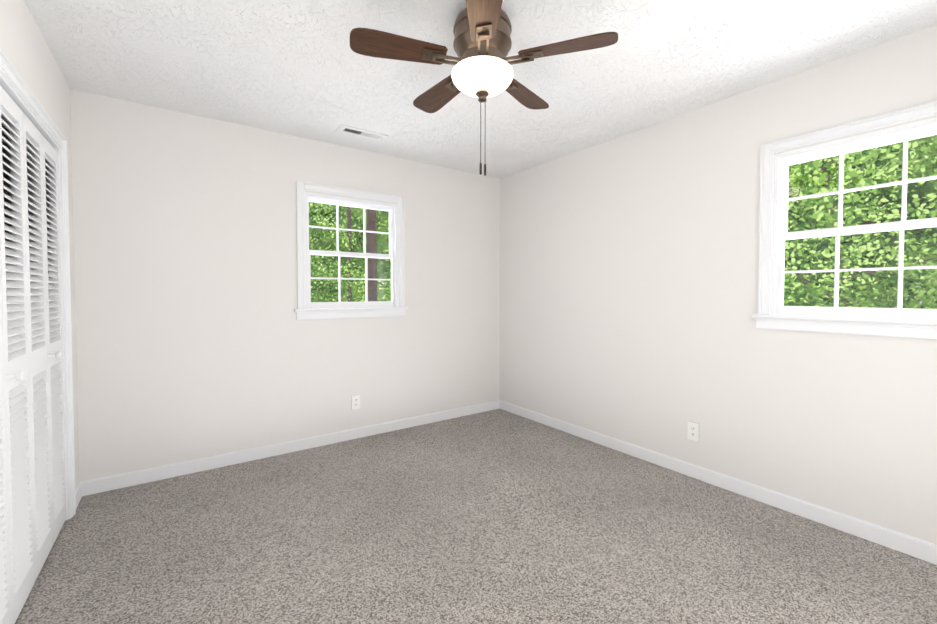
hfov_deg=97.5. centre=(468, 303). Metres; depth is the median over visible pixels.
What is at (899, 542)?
baseboard
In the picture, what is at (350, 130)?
ceiling vent
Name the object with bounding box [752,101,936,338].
window
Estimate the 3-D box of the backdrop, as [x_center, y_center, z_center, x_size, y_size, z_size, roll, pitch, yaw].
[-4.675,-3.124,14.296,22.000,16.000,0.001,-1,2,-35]
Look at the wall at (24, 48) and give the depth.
1.95 m
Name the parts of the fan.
blade, blade, motor, lamp shade, blade, blade, blade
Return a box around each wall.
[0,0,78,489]
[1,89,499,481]
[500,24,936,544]
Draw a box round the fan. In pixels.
[350,0,617,175]
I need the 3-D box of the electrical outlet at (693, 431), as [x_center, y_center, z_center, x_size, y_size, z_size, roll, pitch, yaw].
[1.500,0.855,2.746,0.008,0.120,0.074,-1,2,-35]
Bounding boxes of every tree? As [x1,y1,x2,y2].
[309,202,390,308]
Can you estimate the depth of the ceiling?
2.15 m
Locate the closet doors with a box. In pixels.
[0,85,65,623]
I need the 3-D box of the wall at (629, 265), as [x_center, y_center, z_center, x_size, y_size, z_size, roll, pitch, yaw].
[1.546,-0.056,2.769,0.120,2.440,4.020,-1,2,-35]
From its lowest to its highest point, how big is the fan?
0.693 m
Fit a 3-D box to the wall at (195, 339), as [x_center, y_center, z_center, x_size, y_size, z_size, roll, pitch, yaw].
[-1.365,-0.067,3.241,4.320,2.440,0.120,-1,2,-35]
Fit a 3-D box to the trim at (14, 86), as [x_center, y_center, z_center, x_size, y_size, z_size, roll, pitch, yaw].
[-1.862,0.160,1.685,0.141,2.064,1.340,-1,2,-35]
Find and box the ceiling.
[24,0,936,178]
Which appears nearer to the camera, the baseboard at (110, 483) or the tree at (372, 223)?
the baseboard at (110, 483)
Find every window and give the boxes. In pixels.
[294,181,407,319]
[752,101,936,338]
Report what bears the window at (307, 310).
in the wall at (195, 339)
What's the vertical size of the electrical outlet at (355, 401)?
0.120 m
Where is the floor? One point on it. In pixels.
(498, 516)
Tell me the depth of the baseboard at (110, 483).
3.06 m
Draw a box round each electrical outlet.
[351,394,359,409]
[687,421,698,441]
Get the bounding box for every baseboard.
[75,483,81,508]
[79,400,499,495]
[500,400,936,564]
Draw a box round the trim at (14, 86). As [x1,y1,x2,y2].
[0,49,75,520]
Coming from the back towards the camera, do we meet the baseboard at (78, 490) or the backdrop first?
the backdrop
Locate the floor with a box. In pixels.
[15,409,936,623]
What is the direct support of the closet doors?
in the wall at (24, 48)
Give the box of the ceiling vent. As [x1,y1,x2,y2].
[335,124,387,141]

